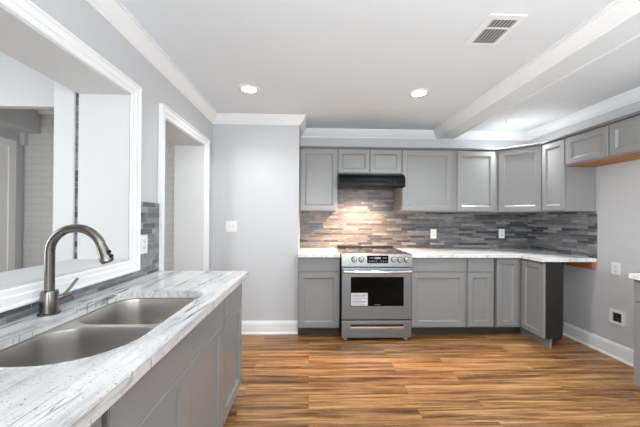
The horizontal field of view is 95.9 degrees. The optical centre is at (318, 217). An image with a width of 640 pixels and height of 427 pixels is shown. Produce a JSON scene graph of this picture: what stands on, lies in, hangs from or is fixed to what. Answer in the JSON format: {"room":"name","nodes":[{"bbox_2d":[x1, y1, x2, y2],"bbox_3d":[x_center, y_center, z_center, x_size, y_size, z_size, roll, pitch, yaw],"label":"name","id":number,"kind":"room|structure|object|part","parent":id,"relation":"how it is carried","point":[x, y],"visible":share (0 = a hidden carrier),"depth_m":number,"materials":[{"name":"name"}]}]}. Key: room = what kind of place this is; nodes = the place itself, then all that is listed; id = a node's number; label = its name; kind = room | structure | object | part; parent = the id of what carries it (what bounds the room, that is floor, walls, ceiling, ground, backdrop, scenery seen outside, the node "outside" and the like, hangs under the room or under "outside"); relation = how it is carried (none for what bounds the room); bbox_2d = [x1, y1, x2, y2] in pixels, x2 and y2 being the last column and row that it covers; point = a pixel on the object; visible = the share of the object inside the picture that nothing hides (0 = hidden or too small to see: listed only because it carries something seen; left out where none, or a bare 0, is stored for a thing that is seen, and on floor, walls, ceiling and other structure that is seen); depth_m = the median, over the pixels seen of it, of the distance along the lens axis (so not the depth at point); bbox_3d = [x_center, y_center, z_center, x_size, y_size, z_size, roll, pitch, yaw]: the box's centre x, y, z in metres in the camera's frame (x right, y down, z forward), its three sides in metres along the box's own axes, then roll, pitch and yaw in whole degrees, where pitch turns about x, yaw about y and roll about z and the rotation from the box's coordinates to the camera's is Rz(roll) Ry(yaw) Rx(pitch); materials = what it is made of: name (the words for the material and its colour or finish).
{"room":"kitchen","nodes":[
{"label":"kitchen","id":0,"kind":"room"},
{"bbox_2d":[0,127,22,269],"bbox_3d":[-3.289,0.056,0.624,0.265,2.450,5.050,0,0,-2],"label":"door frame","id":1,"kind":"structure","parent":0,"point":[6,133],"depth_m":3.11,"materials":[{"name":"grey paint"}]},
{"bbox_2d":[0,137,15,271],"bbox_3d":[-3.204,0.240,2.541,0.025,2.100,1.020,0,0,-2],"label":"door","id":2,"kind":"structure","parent":1,"relation":"in","point":[7,146],"depth_m":2.98,"materials":[{"name":"white wood"}]},
{"bbox_2d":[0,109,40,145],"bbox_3d":[-3.101,-0.971,2.135,0.190,0.380,2.050,0,0,-2],"label":"trim","id":3,"kind":"structure","parent":1,"relation":"attached to","point":[26,122],"depth_m":3.00,"materials":[{"name":"grey paint"}]},
{"bbox_2d":[30,0,212,270],"bbox_3d":[-1.266,0.069,0.761,0.290,2.450,5.200,0,0,-2],"label":"wall","id":4,"kind":"structure","parent":0,"point":[79,17],"depth_m":1.89,"materials":[{"name":"grey paint"}]},
{"bbox_2d":[0,61,53,108],"bbox_3d":[-2.322,-0.987,2.151,1.738,0.338,0.055,0,0,-2],"label":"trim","id":5,"kind":"structure","parent":4,"relation":"attached to","point":[22,86],"depth_m":2.14,"materials":[{"name":"grey paint"}]},
{"bbox_2d":[53,81,75,262],"bbox_3d":[-1.548,0.072,1.858,0.124,2.450,0.230,0,0,-2],"label":"trim","id":6,"kind":"structure","parent":4,"relation":"attached to","point":[64,97],"depth_m":1.75,"materials":[{"name":"paint"}]},
{"bbox_2d":[0,4,130,290],"bbox_3d":[-1.274,-0.247,0.955,0.306,1.016,1.589,0,0,-2],"label":"trim","id":7,"kind":"structure","parent":4,"relation":"attached to","point":[104,106],"depth_m":1.73,"materials":[{"name":"paint"}]},
{"bbox_2d":[0,0,141,312],"bbox_3d":[-1.109,-0.246,0.960,0.032,1.152,1.725,0,0,-2],"label":"window","id":8,"kind":"structure","parent":4,"relation":"in","point":[11,298],"depth_m":1.45,"materials":[{"name":"white wood"}]},
{"bbox_2d":[74,93,78,258],"bbox_3d":[-1.468,0.073,1.850,0.037,2.450,0.190,0,0,-2],"label":"trim","id":9,"kind":"structure","parent":4,"relation":"attached to","point":[77,94],"depth_m":1.76,"materials":[{"name":"stone"}]},
{"bbox_2d":[0,202,158,324],"bbox_3d":[-1.119,0.138,0.874,0.010,0.484,2.418,0,0,-2],"label":"tile backsplash","id":10,"kind":"structure","parent":4,"relation":"attached to","point":[149,262],"depth_m":1.87,"materials":[{"name":"tile"}]},
{"bbox_2d":[141,235,147,253],"bbox_3d":[-1.142,0.178,1.887,0.008,0.122,0.082,0,0,-2],"label":"wall outlet","id":11,"kind":"object","parent":10,"relation":"attached to","point":[144,238],"visible":0.86,"depth_m":1.89,"materials":[{"name":"white plastic"}]},
{"bbox_2d":[158,103,209,270],"bbox_3d":[-1.162,0.241,2.569,0.032,2.125,0.969,0,0,-2],"label":"door frame","id":12,"kind":"structure","parent":4,"relation":"in","point":[166,112],"depth_m":2.21,"materials":[{"name":"white wood"}]},
{"bbox_2d":[165,118,203,270],"bbox_3d":[-1.323,0.276,2.564,0.298,2.052,0.823,0,0,-2],"label":"trim","id":13,"kind":"structure","parent":4,"relation":"attached to","point":[189,152],"depth_m":2.96,"materials":[{"name":"paint"}]},
{"bbox_2d":[86,0,639,138],"bbox_3d":[0.261,-1.096,0.990,2.762,0.098,5.552,0,0,-2],"label":"trim","id":14,"kind":"structure","parent":4,"relation":"attached to","point":[617,12],"depth_m":2.17,"materials":[{"name":"white wood"}]},
{"bbox_2d":[22,114,300,320],"bbox_3d":[-1.873,0.078,3.519,3.274,2.450,0.650,0,0,-2],"label":"wall","id":15,"kind":"structure","parent":0,"point":[256,168],"depth_m":3.25,"materials":[{"name":"grey paint"}]},
{"bbox_2d":[38,111,53,114],"bbox_3d":[-2.265,-1.136,3.172,1.573,0.030,0.030,0,0,-2],"label":"trim","id":16,"kind":"structure","parent":15,"relation":"attached to","point":[39,112],"depth_m":3.14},
{"bbox_2d":[226,221,236,231],"bbox_3d":[-0.980,0.103,3.239,0.125,0.122,0.016,0,0,-2],"label":"light switch","id":17,"kind":"object","parent":15,"relation":"attached to","point":[231,226],"visible":1,"depth_m":3.24,"materials":[{"name":"white plastic"}]},
{"bbox_2d":[242,321,297,334],"bbox_3d":[-0.718,1.238,3.162,0.969,0.142,0.176,0,0,-2],"label":"baseboard","id":18,"kind":"structure","parent":15,"relation":"attached to","point":[248,327],"depth_m":3.24,"materials":[{"name":"white wood"}]},
{"bbox_2d":[0,0,639,131],"bbox_3d":[-0.201,-1.178,1.075,6.450,0.060,5.750,0,0,-2],"label":"ceiling","id":19,"kind":"structure","parent":0,"point":[339,64],"depth_m":2.05,"materials":[{"name":"paint"}]},
{"bbox_2d":[238,84,258,93],"bbox_3d":[-0.621,-1.140,2.576,0.184,0.006,0.184,0,0,-2],"label":"recessed light","id":20,"kind":"object","parent":19,"relation":"in","point":[246,88],"visible":1,"depth_m":2.56,"materials":[{"name":"white plastic"}]},
{"bbox_2d":[409,88,429,97],"bbox_3d":[0.917,-1.129,2.635,0.184,0.006,0.184,0,0,-2],"label":"recessed light","id":21,"kind":"object","parent":19,"relation":"in","point":[422,92],"visible":1,"depth_m":2.62,"materials":[{"name":"white"}]},
{"bbox_2d":[463,14,527,44],"bbox_3d":[1.063,-1.134,1.758,0.218,0.004,0.278,0,0,-2],"label":"ceiling vent","id":22,"kind":"object","parent":19,"relation":"in","point":[495,27],"visible":1,"depth_m":1.74,"materials":[{"name":"white metal"}]},
{"bbox_2d":[505,118,523,123],"bbox_3d":[2.285,-1.117,3.367,0.184,0.006,0.184,0,0,-2],"label":"recessed light","id":23,"kind":"object","parent":19,"relation":"in","point":[512,121],"visible":1,"depth_m":3.37,"materials":[{"name":"white"}]},
{"bbox_2d":[438,13,639,138],"bbox_3d":[1.744,-1.091,1.035,0.205,0.088,5.552,0,0,-2],"label":"ceiling beam","id":24,"kind":"structure","parent":19,"relation":"attached to","point":[630,28],"depth_m":2.04,"materials":[{"name":"paint"}]},
{"bbox_2d":[301,137,527,248],"bbox_3d":[1.343,0.100,3.869,3.176,2.450,0.148,0,0,-2],"label":"wall","id":25,"kind":"structure","parent":0,"point":[305,141],"depth_m":3.80,"materials":[{"name":"grey paint"}]},
{"bbox_2d":[299,146,337,211],"bbox_3d":[-0.005,-0.458,3.575,0.453,0.768,0.335,0,0,-2],"label":"upper cabinet","id":26,"kind":"object","parent":25,"relation":"attached to","point":[318,188],"visible":0.96,"depth_m":3.43,"materials":[{"name":"grey paint"}]},
{"bbox_3d":[0.002,-0.830,3.434,0.453,0.026,0.050,0,0,-2],"label":"molding","id":27,"kind":"part","parent":26,"relation":"part of","materials":[{"name":"grey wood"}]},
{"bbox_2d":[338,146,401,173],"bbox_3d":[0.607,-0.676,3.595,0.766,0.326,0.335,0,0,-2],"label":"upper cabinet","id":28,"kind":"object","parent":25,"relation":"attached to","point":[351,159],"visible":0.94,"depth_m":3.44,"materials":[{"name":"grey paint"}]},
{"bbox_3d":[0.421,-0.664,3.441,0.372,0.274,0.020,0,0,-2],"label":"door","id":29,"kind":"part","parent":28,"relation":"part of","materials":[{"name":"grey paint"}]},
{"bbox_3d":[0.612,-0.826,3.453,0.766,0.026,0.050,0,0,-2],"label":"molding","id":30,"kind":"part","parent":28,"relation":"part of","materials":[{"name":"grey wood"}]},
{"bbox_3d":[0.800,-0.661,3.452,0.374,0.274,0.020,0,0,-2],"label":"door","id":31,"kind":"part","parent":28,"relation":"part of","materials":[{"name":"grey paint"}]},
{"bbox_2d":[338,174,404,188],"bbox_3d":[0.604,-0.427,3.522,0.766,0.169,0.476,0,0,-2],"label":"range hood","id":32,"kind":"object","parent":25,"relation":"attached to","point":[345,181],"visible":0.99,"depth_m":3.30,"materials":[{"name":"black metal"}]},
{"bbox_2d":[300,189,526,248],"bbox_3d":[1.265,-0.053,3.787,3.011,0.924,0.010,0,0,-2],"label":"tile backsplash","id":33,"kind":"structure","parent":25,"relation":"attached to","point":[362,217],"depth_m":3.77,"materials":[{"name":"tile"}]},
{"bbox_2d":[430,229,435,237],"bbox_3d":[1.506,0.219,3.784,0.078,0.122,0.008,0,0,-2],"label":"wall outlet","id":34,"kind":"object","parent":33,"relation":"attached to","point":[433,231],"visible":1,"depth_m":3.78,"materials":[{"name":"white plastic"}]},
{"bbox_2d":[499,229,504,237],"bbox_3d":[2.418,0.218,3.812,0.078,0.122,0.008,0,0,-2],"label":"wall outlet","id":35,"kind":"object","parent":33,"relation":"attached to","point":[501,231],"visible":1,"depth_m":3.81,"materials":[{"name":"white plastic"}]},
{"bbox_2d":[394,147,452,211],"bbox_3d":[1.295,-0.450,3.615,0.613,0.768,0.335,0,0,-2],"label":"upper cabinet","id":36,"kind":"object","parent":25,"relation":"attached to","point":[427,172],"visible":0.91,"depth_m":3.47,"materials":[{"name":"grey paint"}]},
{"bbox_3d":[1.302,-0.822,3.474,0.613,0.026,0.050,0,0,-2],"label":"molding","id":37,"kind":"part","parent":36,"relation":"part of","materials":[{"name":"grey wood"}]},
{"bbox_2d":[451,148,498,212],"bbox_3d":[1.882,-0.446,3.633,0.560,0.768,0.335,0,0,-2],"label":"upper cabinet","id":38,"kind":"object","parent":25,"relation":"attached to","point":[474,170],"visible":0.96,"depth_m":3.49,"materials":[{"name":"grey paint"}]},
{"bbox_3d":[1.889,-0.818,3.493,0.560,0.026,0.050,0,0,-2],"label":"molding","id":39,"kind":"part","parent":38,"relation":"part of","materials":[{"name":"grey wood"}]},
{"bbox_2d":[486,143,545,212],"bbox_3d":[2.475,-0.443,3.511,0.618,0.768,0.617,0,0,-2],"label":"upper cabinet","id":40,"kind":"object","parent":25,"relation":"attached to","point":[519,168],"visible":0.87,"depth_m":3.35,"materials":[{"name":"grey paint"}]},
{"bbox_3d":[2.332,-0.816,3.361,0.465,0.026,0.050,0,0,43],"label":"molding","id":41,"kind":"part","parent":40,"relation":"part of","materials":[{"name":"grey wood"}]},
{"bbox_3d":[2.329,-0.430,3.351,0.408,0.717,0.020,0,0,43],"label":"door","id":42,"kind":"part","parent":40,"relation":"part of","materials":[{"name":"grey paint"}]},
{"bbox_2d":[223,330,639,426],"bbox_3d":[-0.217,1.332,1.063,6.450,0.060,5.750,0,0,-2],"label":"floor","id":43,"kind":"structure","parent":0,"point":[490,379],"depth_m":2.27,"materials":[{"name":"laminate"}]},
{"bbox_2d":[90,416,100,426],"bbox_3d":[-0.790,0.856,0.172,0.593,0.878,1.000,0,0,-2],"label":"base cabinet","id":44,"kind":"object","parent":43,"relation":"on","point":[97,423],"visible":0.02,"depth_m":0.66,"materials":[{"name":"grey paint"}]},
{"bbox_2d":[0,271,248,426],"bbox_3d":[-0.798,0.401,0.882,0.653,0.042,2.417,0,0,-2],"label":"countertop","id":45,"kind":"structure","parent":44,"relation":"on","point":[75,393],"depth_m":0.79,"materials":[{"name":"stone"}]},
{"bbox_2d":[37,224,113,316],"bbox_3d":[-0.957,0.205,1.187,0.282,0.355,0.162,0,0,-2],"label":"kitchen faucet","id":46,"kind":"object","parent":45,"relation":"on","point":[49,299],"visible":1,"depth_m":1.13,"materials":[{"name":"silver metal"}]},
{"bbox_3d":[-1.058,0.297,1.232,0.013,0.067,0.067,0,0,10],"label":"lever","id":47,"kind":"part","parent":46,"relation":"part of","materials":[{"name":"silver metal"}]},
{"bbox_3d":[-0.962,0.160,1.142,0.231,0.265,0.033,0,0,-2],"label":"spout","id":48,"kind":"part","parent":46,"relation":"part of","materials":[{"name":"silver metal"}]},
{"bbox_2d":[0,298,195,366],"bbox_3d":[-0.787,0.530,1.116,0.473,0.219,0.815,0,0,-2],"label":"double sink","id":49,"kind":"object","parent":45,"relation":"in","point":[114,325],"visible":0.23,"depth_m":1.10,"materials":[{"name":"silver metal"}]},
{"bbox_3d":[-0.780,0.530,0.920,0.415,0.218,0.363,0,0,-2],"label":"bowl","id":50,"kind":"part","parent":49,"relation":"part of","materials":[{"name":"silver metal"}]},
{"bbox_3d":[-0.792,0.532,1.314,0.415,0.218,0.364,0,0,-2],"label":"bowl","id":51,"kind":"part","parent":49,"relation":"part of","materials":[{"name":"silver metal"}]},
{"bbox_2d":[101,300,223,426],"bbox_3d":[-0.820,0.860,1.155,0.593,0.878,0.939,0,0,-2],"label":"base cabinet","id":52,"kind":"object","parent":43,"relation":"on","point":[184,388],"visible":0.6,"depth_m":1.11,"materials":[{"name":"grey paint"}]},
{"bbox_3d":[-0.527,0.891,0.928,0.020,0.588,0.464,0,0,-2],"label":"door","id":53,"kind":"part","parent":52,"relation":"part of","materials":[{"name":"grey paint"}]},
{"bbox_3d":[-0.541,0.893,1.399,0.020,0.588,0.464,0,0,-2],"label":"door","id":54,"kind":"part","parent":52,"relation":"part of","materials":[{"name":"grey paint"}]},
{"bbox_2d":[223,283,241,425],"bbox_3d":[-0.841,0.863,1.847,0.593,0.878,0.437,0,0,-2],"label":"base cabinet","id":55,"kind":"object","parent":43,"relation":"on","point":[232,341],"visible":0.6,"depth_m":1.84,"materials":[{"name":"grey paint"}]},
{"bbox_3d":[-0.553,0.515,1.857,0.020,0.160,0.428,0,0,-2],"label":"drawer","id":56,"kind":"part","parent":55,"relation":"part of","materials":[{"name":"grey paint"}]},
{"bbox_2d":[298,257,339,334],"bbox_3d":[-0.006,0.876,3.436,0.456,0.878,0.599,0,0,-2],"label":"base cabinet","id":57,"kind":"object","parent":43,"relation":"on","point":[318,277],"visible":0.98,"depth_m":3.15,"materials":[{"name":"grey paint"}]},
{"bbox_3d":[0.002,0.900,3.147,0.444,0.596,0.020,0,0,-2],"label":"door","id":58,"kind":"part","parent":57,"relation":"part of","materials":[{"name":"grey paint"}]},
{"bbox_2d":[298,248,339,256],"bbox_3d":[-0.003,0.418,3.427,0.465,0.036,0.629,0,0,-2],"label":"countertop","id":59,"kind":"structure","parent":57,"relation":"on","point":[303,252],"depth_m":3.25,"materials":[{"name":"stone"}]},
{"bbox_3d":[0.005,0.520,3.148,0.444,0.142,0.020,0,0,-2],"label":"drawer","id":60,"kind":"part","parent":57,"relation":"part of","materials":[{"name":"grey paint"}]},
{"bbox_2d":[336,246,411,339],"bbox_3d":[0.609,0.843,3.374,0.754,0.950,0.761,0,0,-2],"label":"electric range","id":61,"kind":"object","parent":43,"relation":"on","point":[376,281],"visible":0.99,"depth_m":3.07,"materials":[{"name":"silver metal"}]},
{"bbox_2d":[352,296,366,301],"bbox_3d":[0.432,0.877,3.057,0.152,0.106,0.001,0,0,-2],"label":"print","id":62,"kind":"object","parent":61,"relation":"attached to","point":[354,298],"depth_m":3.06,"materials":[{"name":"grey paper"}]},
{"bbox_2d":[336,247,407,252],"bbox_3d":[0.610,0.395,3.428,0.754,0.014,0.658,0,0,-2],"label":"cooktop","id":63,"kind":"object","parent":61,"relation":"in","point":[340,249],"depth_m":3.37,"materials":[{"name":"black glass"}]},
{"bbox_3d":[0.616,1.192,3.082,0.748,0.182,0.034,0,0,-2],"label":"storage drawer","id":64,"kind":"part","parent":61,"relation":"part of","materials":[{"name":"silver metal"}]},
{"bbox_3d":[0.618,0.815,3.084,0.748,0.549,0.034,0,0,-2],"label":"oven door","id":65,"kind":"part","parent":61,"relation":"part of","materials":[{"name":"silver metal"}]},
{"bbox_3d":[0.620,0.458,3.087,0.754,0.138,0.044,0,0,-2],"label":"control panel","id":66,"kind":"part","parent":61,"relation":"part of","materials":[{"name":"silver metal"}]},
{"bbox_3d":[0.620,1.170,3.059,0.572,0.022,0.016,0,0,-2],"label":"drawer handle","id":67,"kind":"part","parent":61,"relation":"part of","materials":[{"name":"silver metal"}]},
{"bbox_3d":[0.621,0.575,3.033,0.717,0.042,0.075,0,0,-2],"label":"oven handle","id":68,"kind":"part","parent":61,"relation":"part of","materials":[{"name":"silver metal"}]},
{"bbox_2d":[410,258,465,333],"bbox_3d":[1.308,0.885,3.477,0.632,0.878,0.599,0,0,-2],"label":"base cabinet","id":69,"kind":"object","parent":43,"relation":"on","point":[438,298],"visible":0.73,"depth_m":3.19,"materials":[{"name":"grey paint"}]},
{"bbox_3d":[1.322,0.529,3.189,0.598,0.142,0.020,0,0,-2],"label":"drawer","id":70,"kind":"part","parent":69,"relation":"part of","materials":[{"name":"grey paint"}]},
{"bbox_3d":[1.320,0.909,3.187,0.598,0.596,0.020,0,0,-2],"label":"door","id":71,"kind":"part","parent":69,"relation":"part of","materials":[{"name":"grey paint"}]},
{"bbox_2d":[462,258,493,333],"bbox_3d":[1.784,0.888,3.491,0.319,0.878,0.599,0,0,-2],"label":"base cabinet","id":72,"kind":"object","parent":43,"relation":"on","point":[479,302],"visible":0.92,"depth_m":3.20,"materials":[{"name":"grey paint"}]},
{"bbox_3d":[1.793,0.532,3.203,0.284,0.142,0.020,0,0,-2],"label":"drawer","id":73,"kind":"part","parent":72,"relation":"part of","materials":[{"name":"grey paint"}]},
{"bbox_3d":[1.790,0.912,3.202,0.284,0.596,0.020,0,0,-2],"label":"door","id":74,"kind":"part","parent":72,"relation":"part of","materials":[{"name":"grey paint"}]},
{"bbox_2d":[489,258,563,349],"bbox_3d":[2.364,0.891,3.352,0.829,0.878,0.913,0,0,-2],"label":"base cabinet","id":75,"kind":"object","parent":43,"relation":"on","point":[528,294],"visible":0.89,"depth_m":3.10,"materials":[{"name":"grey paint"}]},
{"bbox_2d":[396,248,596,261],"bbox_3d":[1.889,0.429,3.336,1.791,0.036,0.927,0,0,-2],"label":"countertop","id":76,"kind":"structure","parent":75,"relation":"on","point":[536,255],"depth_m":3.18,"materials":[{"name":"stone"}]},
{"bbox_3d":[2.099,0.838,3.216,0.236,0.735,0.020,0,0,-2],"label":"door","id":77,"kind":"part","parent":75,"relation":"part of","materials":[{"name":"grey paint"}]},
{"bbox_3d":[2.261,0.845,3.048,0.020,0.752,0.306,0,0,-2],"label":"door","id":78,"kind":"part","parent":75,"relation":"part of","materials":[{"name":"grey paint"}]},
{"bbox_3d":[2.558,0.841,3.050,0.631,0.777,0.106,1,0,-37],"label":"panel","id":79,"kind":"part","parent":75,"relation":"part of","materials":[{"name":"grey wood"}]},
{"bbox_2d":[634,279,639,387],"bbox_3d":[2.561,0.884,1.690,0.540,0.878,0.828,0,0,-2],"label":"base cabinet","id":80,"kind":"object","parent":43,"relation":"on","point":[636,282],"visible":0.97,"depth_m":2.07,"materials":[{"name":"grey paint"}]},
{"bbox_2d":[629,273,639,279],"bbox_3d":[2.550,0.426,1.694,0.570,0.036,0.838,0,0,-2],"label":"countertop","id":81,"kind":"structure","parent":80,"relation":"on","point":[636,276],"depth_m":2.07,"materials":[{"name":"stone"}]},
{"bbox_3d":[2.304,0.527,1.694,0.020,0.145,0.800,0,0,-2],"label":"drawer","id":82,"kind":"part","parent":80,"relation":"part of","materials":[{"name":"grey paint"}]},
{"bbox_2d":[528,101,639,349],"bbox_3d":[2.942,0.098,1.067,0.151,2.450,5.552,0,0,-2],"label":"wall","id":83,"kind":"structure","parent":0,"point":[589,294],"depth_m":2.79,"materials":[{"name":"grey paint"}]},
{"bbox_2d":[452,33,639,140],"bbox_3d":[2.361,-1.082,1.054,1.028,0.098,5.552,0,0,-2],"label":"trim","id":84,"kind":"structure","parent":83,"relation":"attached to","point":[632,96],"depth_m":3.09,"materials":[{"name":"white wood"}]},
{"bbox_2d":[527,211,596,257],"bbox_3d":[2.789,0.181,3.373,0.011,0.472,0.929,0,0,-2],"label":"tile backsplash","id":85,"kind":"structure","parent":83,"relation":"attached to","point":[571,233],"depth_m":3.27,"materials":[{"name":"tile"}]},
{"bbox_2d":[541,135,594,211],"bbox_3d":[2.634,-0.444,3.070,0.328,0.768,0.298,0,0,-2],"label":"upper cabinet","id":86,"kind":"object","parent":83,"relation":"attached to","point":[565,188],"visible":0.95,"depth_m":2.94,"materials":[{"name":"grey paint"}]},
{"bbox_3d":[2.497,-0.816,3.067,0.050,0.026,0.298,0,0,-2],"label":"molding","id":87,"kind":"part","parent":86,"relation":"part of","materials":[{"name":"grey wood"}]},
{"bbox_3d":[2.489,-0.431,3.062,0.020,0.716,0.280,0,0,-2],"label":"door","id":88,"kind":"part","parent":86,"relation":"part of","materials":[{"name":"grey paint"}]},
{"bbox_2d":[565,262,595,268],"bbox_3d":[2.783,0.491,3.078,0.035,0.076,0.315,0,0,-2],"label":"cleat","id":89,"kind":"object","parent":83,"relation":"attached to","point":[590,265],"visible":0.7,"depth_m":3.00,"materials":[{"name":"brown wood"}]},
{"bbox_2d":[563,322,633,366],"bbox_3d":[2.787,1.260,2.975,0.028,0.142,1.718,0,0,-2],"label":"baseboard","id":90,"kind":"structure","parent":83,"relation":"attached to","point":[617,351],"depth_m":2.86,"materials":[{"name":"white wood"}]},
{"bbox_2d":[564,111,639,166],"bbox_3d":[2.653,-0.670,2.496,0.328,0.322,0.850,0,0,-2],"label":"upper cabinet","id":91,"kind":"object","parent":83,"relation":"attached to","point":[617,140],"visible":1,"depth_m":2.54,"materials":[{"name":"grey paint"}]},
{"bbox_3d":[2.501,-0.659,2.702,0.020,0.264,0.417,0,0,-2],"label":"door","id":92,"kind":"part","parent":91,"relation":"part of","materials":[{"name":"grey paint"}]},
{"bbox_3d":[2.515,-0.819,2.493,0.050,0.026,0.850,0,0,-2],"label":"molding","id":93,"kind":"part","parent":91,"relation":"part of","materials":[{"name":"grey wood"}]},
{"bbox_3d":[2.672,-0.511,2.496,0.288,0.005,0.847,0,0,-2],"label":"underside panel","id":94,"kind":"part","parent":91,"relation":"part of","materials":[{"name":"brown wood"}]},
{"bbox_3d":[2.514,-0.661,2.279,0.020,0.264,0.410,0,0,-2],"label":"door","id":95,"kind":"part","parent":91,"relation":"part of","materials":[{"name":"grey paint"}]},
{"bbox_2d":[611,262,620,275],"bbox_3d":[2.809,0.486,2.729,0.008,0.118,0.084,0,0,-2],"label":"wall outlet","id":96,"kind":"object","parent":83,"relation":"attached to","point":[615,267],"visible":1,"depth_m":2.72,"materials":[{"name":"white plastic"}]},
{"bbox_2d":[609,308,625,326],"bbox_3d":[2.804,0.942,2.711,0.012,0.132,0.132,0,0,-2],"label":"water supply box","id":97,"kind":"object","parent":83,"relation":"attached to","point":[617,317],"visible":1,"depth_m":2.71,"materials":[{"name":"white plastic"}]}
]}

